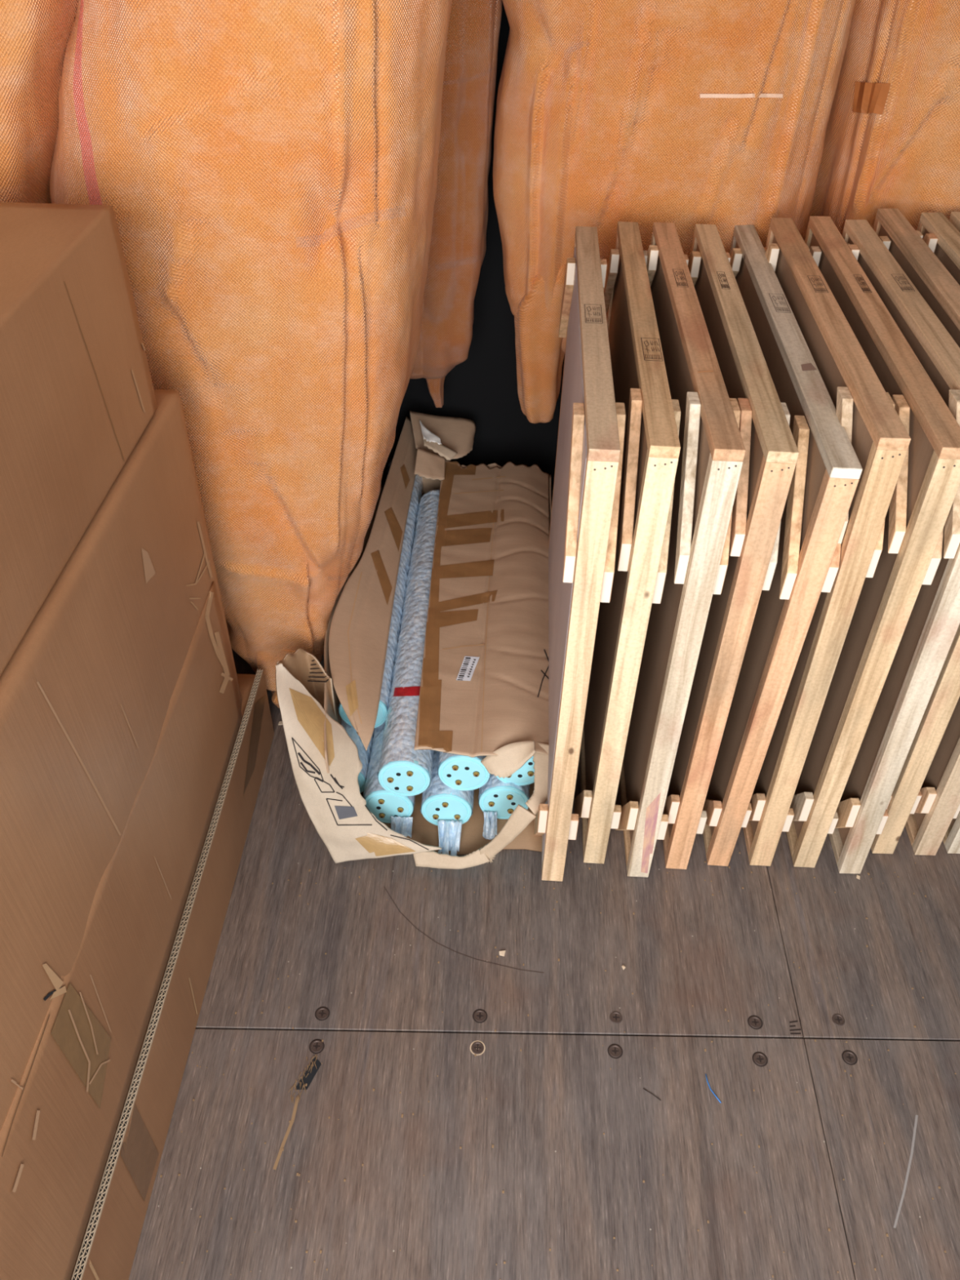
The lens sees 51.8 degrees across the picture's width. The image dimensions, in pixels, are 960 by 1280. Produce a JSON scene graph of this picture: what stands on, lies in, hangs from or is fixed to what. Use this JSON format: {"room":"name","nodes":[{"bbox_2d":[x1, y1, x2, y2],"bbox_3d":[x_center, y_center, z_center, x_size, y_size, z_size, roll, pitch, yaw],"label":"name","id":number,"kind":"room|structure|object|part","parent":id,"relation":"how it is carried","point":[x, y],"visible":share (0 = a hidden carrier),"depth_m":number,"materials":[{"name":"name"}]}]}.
{"room":"shipping container interior","nodes":[
{"label":"shipping container interior","id":0,"kind":"room"},
{"bbox_2d":[128,484,959,1279],"bbox_3d":[0.041,0.634,2.024,2.448,0.028,5.200,2,41,1],"label":"floor","id":1,"kind":"structure","parent":0,"point":[570,1187],"depth_m":1.82,"materials":[{"name":"brown wood"}]},
{"bbox_2d":[0,0,78,203],"bbox_3d":[-0.838,-0.814,2.029,0.538,2.088,0.756,2,41,1],"label":"bale","id":2,"kind":"object","parent":1,"relation":"on","point":[34,34],"visible":0.04,"depth_m":1.56,"materials":[{"name":"plastic"}]},
{"bbox_2d":[70,669,274,1279],"bbox_3d":[-0.857,0.802,1.625,0.623,0.219,2.010,2,41,1],"label":"cardboard box","id":3,"kind":"object","parent":1,"relation":"on","point":[108,1248],"visible":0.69,"depth_m":1.75,"materials":[{"name":"paper"}]},
{"bbox_2d":[0,389,242,1279],"bbox_3d":[-0.854,0.464,1.246,0.619,0.766,1.889,2,41,1],"label":"carton","id":4,"kind":"object","parent":3,"relation":"on","point":[121,700],"visible":0.83,"depth_m":1.40,"materials":[{"name":"brown"}]},
{"bbox_2d":[0,201,157,676],"bbox_3d":[-0.856,0.080,0.852,0.602,0.322,1.804,2,41,1],"label":"carton","id":5,"kind":"object","parent":4,"relation":"on","point":[77,397],"visible":1,"depth_m":1.27,"materials":[{"name":"brown"}]},
{"bbox_2d":[49,0,452,708],"bbox_3d":[-0.416,-0.818,2.043,0.773,2.088,0.786,2,41,1],"label":"bale","id":6,"kind":"object","parent":1,"relation":"on","point":[267,170],"visible":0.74,"depth_m":1.70,"materials":[{"name":"plastic"}]},
{"bbox_2d":[272,1054,321,1169],"bbox_3d":[-0.336,0.835,1.763,0.036,0.005,0.206,12,43,12],"label":"wood splinters","id":7,"kind":"object","parent":1,"relation":"on","point":[313,1068],"visible":1,"depth_m":1.79,"materials":[{"name":"brown"}]},
{"bbox_2d":[309,1039,324,1053],"bbox_3d":[-0.306,0.761,1.851,0.029,0.002,0.029,2,41,1],"label":"screw","id":8,"kind":"object","parent":1,"relation":"on","point":[316,1046],"visible":1,"depth_m":1.85,"materials":[{"name":"grey metal"}]},
{"bbox_2d":[315,1006,329,1020],"bbox_3d":[-0.303,0.718,1.899,0.029,0.002,0.029,2,41,1],"label":"screw","id":9,"kind":"object","parent":1,"relation":"on","point":[322,1013],"visible":1,"depth_m":1.90,"materials":[{"name":"grey metal"}]},
{"bbox_2d":[275,410,551,869],"bbox_3d":[-0.116,-0.105,2.561,0.614,0.363,1.435,2,41,1],"label":"carton","id":10,"kind":"object","parent":1,"relation":"on","point":[484,689],"visible":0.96,"depth_m":2.29,"materials":[{"name":"paper"}]},
{"bbox_2d":[341,718,374,793],"bbox_3d":[-0.296,-0.019,2.645,0.119,0.118,1.057,2,41,1],"label":"tube","id":11,"kind":"object","parent":10,"relation":"in","point":[364,756],"visible":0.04,"depth_m":2.28,"materials":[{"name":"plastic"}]},
{"bbox_2d":[337,459,422,728],"bbox_3d":[-0.248,-0.177,2.664,0.119,0.119,1.057,2,41,1],"label":"tube","id":12,"kind":"object","parent":11,"relation":"on","point":[410,530],"visible":0.27,"depth_m":2.52,"materials":[{"name":"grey plastic"}]},
{"bbox_3d":[-0.297,0.301,2.096,0.440,0.358,0.158,30,49,28],"label":"panel","id":13,"kind":"part","parent":10,"relation":"part of","materials":[{"name":"paper"}]},
{"bbox_2d":[291,737,428,849],"bbox_3d":[-0.264,0.344,2.074,0.316,0.211,0.058,17,44,17],"label":"print","id":14,"kind":"object","parent":10,"relation":"attached to","point":[326,772],"depth_m":2.09,"materials":[{"name":"black"}]},
{"bbox_2d":[362,722,415,838],"bbox_3d":[-0.185,0.040,2.575,0.118,0.118,1.091,2,41,1],"label":"tube","id":15,"kind":"object","parent":10,"relation":"in","point":[386,806],"visible":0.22,"depth_m":2.20,"materials":[{"name":"teal plastic"}]},
{"bbox_2d":[377,488,439,795],"bbox_3d":[-0.142,-0.044,2.509,0.119,0.118,1.057,2,41,1],"label":"tube","id":16,"kind":"object","parent":15,"relation":"on","point":[402,770],"visible":0.59,"depth_m":2.28,"materials":[{"name":"white"}]},
{"bbox_2d":[420,750,474,855],"bbox_3d":[-0.056,0.066,2.548,0.119,0.119,1.146,2,41,1],"label":"tube","id":17,"kind":"object","parent":10,"relation":"in","point":[442,806],"visible":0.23,"depth_m":2.19,"materials":[{"name":"teal plastic"}]},
{"bbox_2d":[437,751,490,791],"bbox_3d":[-0.014,-0.054,2.525,0.119,0.119,1.057,2,41,1],"label":"tube","id":18,"kind":"object","parent":17,"relation":"on","point":[459,772],"visible":0.1,"depth_m":2.13,"materials":[{"name":"teal plastic"}]},
{"bbox_2d":[457,657,475,679],"bbox_3d":[-0.031,0.067,2.269,0.025,0.002,0.081,10,42,10],"label":"print","id":19,"kind":"object","parent":10,"relation":"on","point":[466,666],"depth_m":2.27,"materials":[{"name":"black"}]},
{"bbox_2d":[478,773,529,839],"bbox_3d":[0.073,0.040,2.582,0.120,0.118,1.109,2,41,1],"label":"tube","id":20,"kind":"object","parent":10,"relation":"in","point":[497,799],"visible":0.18,"depth_m":2.20,"materials":[{"name":"teal plastic"}]},
{"bbox_2d":[496,755,534,786],"bbox_3d":[0.104,-0.062,2.541,0.118,0.118,1.057,2,41,1],"label":"tube","id":21,"kind":"object","parent":20,"relation":"on","point":[524,775],"visible":0.05,"depth_m":2.16,"materials":[{"name":"teal plastic"}]},
{"bbox_2d":[409,0,502,407],"bbox_3d":[-0.181,-1.326,2.330,0.477,1.700,0.354,2,41,1],"label":"bale","id":22,"kind":"object","parent":1,"relation":"on","point":[457,251],"visible":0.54,"depth_m":2.35,"materials":[{"name":"plastic"}]},
{"bbox_2d":[383,886,543,973],"bbox_3d":[-0.039,0.596,2.044,0.342,0.001,0.188,2,41,1],"label":"floor scratch","id":23,"kind":"structure","parent":1,"relation":"on","point":[384,886],"depth_m":2.00,"materials":[{"name":"grey metal"}]},
{"bbox_2d":[381,0,564,490],"bbox_3d":[-0.007,-1.514,2.882,1.117,2.050,0.740,2,41,1],"label":"wall","id":24,"kind":"structure","parent":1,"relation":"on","point":[482,388],"depth_m":3.06,"materials":[{"name":"black"}]},
{"bbox_2d":[470,1040,484,1055],"bbox_3d":[-0.004,0.765,1.853,0.029,0.002,0.029,2,41,1],"label":"screw","id":25,"kind":"object","parent":1,"relation":"on","point":[477,1047],"visible":1,"depth_m":1.85,"materials":[{"name":"grey metal"}]},
{"bbox_2d":[472,1008,487,1022],"bbox_3d":[0.000,0.723,1.900,0.029,0.002,0.029,2,41,1],"label":"screw","id":26,"kind":"object","parent":1,"relation":"on","point":[479,1015],"visible":1,"depth_m":1.90,"materials":[{"name":"grey metal"}]},
{"bbox_2d":[498,950,505,956],"bbox_3d":[0.045,0.634,1.999,0.014,0.004,0.012,2,41,1],"label":"chip","id":27,"kind":"object","parent":1,"relation":"on","point":[501,953],"visible":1,"depth_m":2.00,"materials":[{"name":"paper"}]},
{"bbox_2d":[160,847,956,1279],"bbox_3d":[0.136,0.734,1.892,1.684,0.003,0.890,2,41,1],"label":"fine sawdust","id":28,"kind":"object","parent":1,"relation":"on","point":[558,959],"visible":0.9,"depth_m":1.80,"materials":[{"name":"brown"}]},
{"bbox_2d":[533,226,626,881],"bbox_3d":[0.193,-0.187,2.131,0.082,1.062,0.937,3,41,1],"label":"wooden frame","id":29,"kind":"object","parent":1,"relation":"on","point":[584,513],"visible":0.94,"depth_m":1.75,"materials":[{"name":"brown wood"}]},
{"bbox_2d":[607,1044,622,1058],"bbox_3d":[0.254,0.770,1.852,0.029,0.002,0.029,2,41,1],"label":"screw","id":30,"kind":"object","parent":1,"relation":"on","point":[615,1051],"visible":1,"depth_m":1.85,"materials":[{"name":"grey metal"}]},
{"bbox_2d":[609,1011,622,1023],"bbox_3d":[0.262,0.727,1.902,0.024,0.002,0.024,2,41,1],"label":"screw","id":31,"kind":"object","parent":1,"relation":"on","point":[615,1017],"visible":1,"depth_m":1.90,"materials":[{"name":"grey metal"}]},
{"bbox_2d":[573,221,680,863],"bbox_3d":[0.291,-0.227,2.195,0.082,1.042,0.992,3,41,1],"label":"wooden frame","id":32,"kind":"object","parent":1,"relation":"on","point":[651,444],"visible":0.88,"depth_m":1.81,"materials":[{"name":"brown wood"}]},
{"bbox_3d":[0.288,-0.233,2.184,0.029,0.971,0.919,3,41,1],"label":"panel","id":33,"kind":"part","parent":32,"relation":"part of","materials":[{"name":"beige wood"}]},
{"bbox_2d":[493,0,856,423],"bbox_3d":[0.414,-1.156,2.444,0.802,2.088,0.499,2,41,1],"label":"bale","id":34,"kind":"object","parent":1,"relation":"on","point":[685,113],"visible":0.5,"depth_m":2.19,"materials":[{"name":"plastic"}]},
{"bbox_2d":[615,222,745,877],"bbox_3d":[0.373,-0.204,2.158,0.082,1.059,0.974,2,41,1],"label":"wooden frame","id":35,"kind":"object","parent":1,"relation":"on","point":[712,453],"visible":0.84,"depth_m":1.77,"materials":[{"name":"brown wood"}]},
{"bbox_3d":[0.371,-0.210,2.148,0.029,0.986,0.904,2,41,1],"label":"panel","id":36,"kind":"part","parent":35,"relation":"part of","materials":[{"name":"beige wood"}]},
{"bbox_2d":[705,1073,721,1102],"bbox_3d":[0.423,0.818,1.801,0.008,0.002,0.056,-13,43,-15],"label":"thread","id":37,"kind":"object","parent":1,"relation":"on","point":[705,1073],"visible":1,"depth_m":1.80,"materials":[{"name":"blue plastic"}]},
{"bbox_2d":[662,223,799,869],"bbox_3d":[0.467,-0.218,2.189,0.082,1.042,0.998,3,41,1],"label":"wooden frame","id":38,"kind":"object","parent":1,"relation":"on","point":[771,451],"visible":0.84,"depth_m":1.76,"materials":[{"name":"brown wood"}]},
{"bbox_3d":[0.465,-0.224,2.177,0.029,0.971,0.922,3,41,1],"label":"panel","id":39,"kind":"part","parent":38,"relation":"part of","materials":[{"name":"beige wood"}]},
{"bbox_2d":[747,1015,763,1029],"bbox_3d":[0.529,0.735,1.899,0.029,0.002,0.029,2,41,1],"label":"screw","id":40,"kind":"object","parent":1,"relation":"on","point":[755,1022],"visible":1,"depth_m":1.90,"materials":[{"name":"grey metal"}]},
{"bbox_2d":[751,1051,768,1066],"bbox_3d":[0.523,0.782,1.845,0.029,0.002,0.029,2,41,1],"label":"screw","id":41,"kind":"object","parent":1,"relation":"on","point":[760,1059],"visible":1,"depth_m":1.84,"materials":[{"name":"grey metal"}]},
{"bbox_2d":[702,224,862,866],"bbox_3d":[0.569,-0.243,2.243,0.082,1.011,1.093,4,41,1],"label":"wooden frame","id":42,"kind":"object","parent":1,"relation":"on","point":[828,471],"visible":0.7,"depth_m":1.79,"materials":[{"name":"brown wood"}]},
{"bbox_3d":[0.567,-0.246,2.229,0.029,0.942,1.006,4,41,1],"label":"panel","id":43,"kind":"part","parent":42,"relation":"part of","materials":[{"name":"beige wood"}]},
{"bbox_2d":[789,1019,800,1034],"bbox_3d":[0.605,0.744,1.896,0.026,0.006,0.030,2,41,1],"label":"notch","id":44,"kind":"object","parent":1,"relation":"on","point":[800,1020],"visible":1,"depth_m":1.89,"materials":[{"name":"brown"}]},
{"bbox_2d":[742,217,911,866],"bbox_3d":[0.643,-0.226,2.187,0.082,1.061,0.983,2,41,2],"label":"wooden frame","id":45,"kind":"object","parent":1,"relation":"on","point":[880,441],"visible":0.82,"depth_m":1.76,"materials":[{"name":"brown wood"}]},
{"bbox_3d":[0.640,-0.230,2.174,0.029,0.989,0.904,2,41,2],"label":"panel","id":46,"kind":"part","parent":45,"relation":"part of","materials":[{"name":"beige wood"}]},
{"bbox_2d":[831,1013,844,1026],"bbox_3d":[0.691,0.732,1.905,0.024,0.002,0.024,2,41,1],"label":"screw","id":47,"kind":"object","parent":1,"relation":"on","point":[837,1019],"visible":1,"depth_m":1.91,"materials":[{"name":"grey metal"}]},
{"bbox_2d":[841,1049,857,1065],"bbox_3d":[0.692,0.781,1.850,0.029,0.002,0.029,2,41,1],"label":"screw","id":48,"kind":"object","parent":1,"relation":"on","point":[849,1057],"visible":1,"depth_m":1.85,"materials":[{"name":"grey metal"}]},
{"bbox_2d":[786,216,959,867],"bbox_3d":[0.742,-0.232,2.205,0.082,1.048,1.025,2,41,2],"label":"wooden frame","id":49,"kind":"object","parent":1,"relation":"on","point":[928,482],"visible":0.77,"depth_m":1.77,"materials":[{"name":"brown wood"}]},
{"bbox_2d":[808,0,959,235],"bbox_3d":[1.044,-1.253,2.569,0.470,2.088,0.796,2,41,1],"label":"bale","id":50,"kind":"object","parent":1,"relation":"on","point":[892,138],"visible":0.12,"depth_m":2.21,"materials":[{"name":"plastic"}]},
{"bbox_2d":[828,219,959,873],"bbox_3d":[0.820,-0.214,2.177,0.116,1.064,0.988,2,41,1],"label":"wooden frame","id":51,"kind":"object","parent":1,"relation":"on","point":[933,623],"visible":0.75,"depth_m":1.85,"materials":[{"name":"brown wood"}]},
{"bbox_2d":[893,1115,918,1227],"bbox_3d":[0.735,0.912,1.703,0.095,0.001,0.187,2,41,1],"label":"chalk scratch","id":52,"kind":"object","parent":1,"relation":"on","point":[916,1116],"visible":1,"depth_m":1.70,"materials":[{"name":"grey"}]},
{"bbox_2d":[871,208,959,853],"bbox_3d":[0.912,-0.257,2.227,0.116,1.064,1.014,3,41,2],"label":"wooden frame","id":53,"kind":"object","parent":1,"relation":"on","point":[935,284],"visible":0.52,"depth_m":1.99,"materials":[{"name":"brown wood"}]},
{"bbox_3d":[0.909,-0.262,2.215,0.029,0.991,0.934,1,41,3],"label":"panel","id":54,"kind":"part","parent":53,"relation":"part of","materials":[{"name":"brown wood"}]},
{"bbox_2d":[904,212,959,855],"bbox_3d":[1.005,-0.248,2.219,0.116,1.064,0.995,3,41,2],"label":"wooden frame","id":55,"kind":"object","parent":1,"relation":"on","point":[939,804],"visible":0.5,"depth_m":2.11,"materials":[{"name":"brown wood"}]},
{"bbox_2d":[942,211,959,853],"bbox_3d":[1.078,-0.249,2.222,0.116,1.064,0.991,2,41,1],"label":"wooden frame","id":56,"kind":"object","parent":1,"relation":"on","point":[951,840],"visible":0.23,"depth_m":2.19,"materials":[{"name":"brown wood"}]},
{"bbox_3d":[1.075,-0.256,2.212,0.029,0.991,0.919,1,41,3],"label":"panel","id":57,"kind":"part","parent":56,"relation":"part of","materials":[{"name":"beige wood"}]}
]}

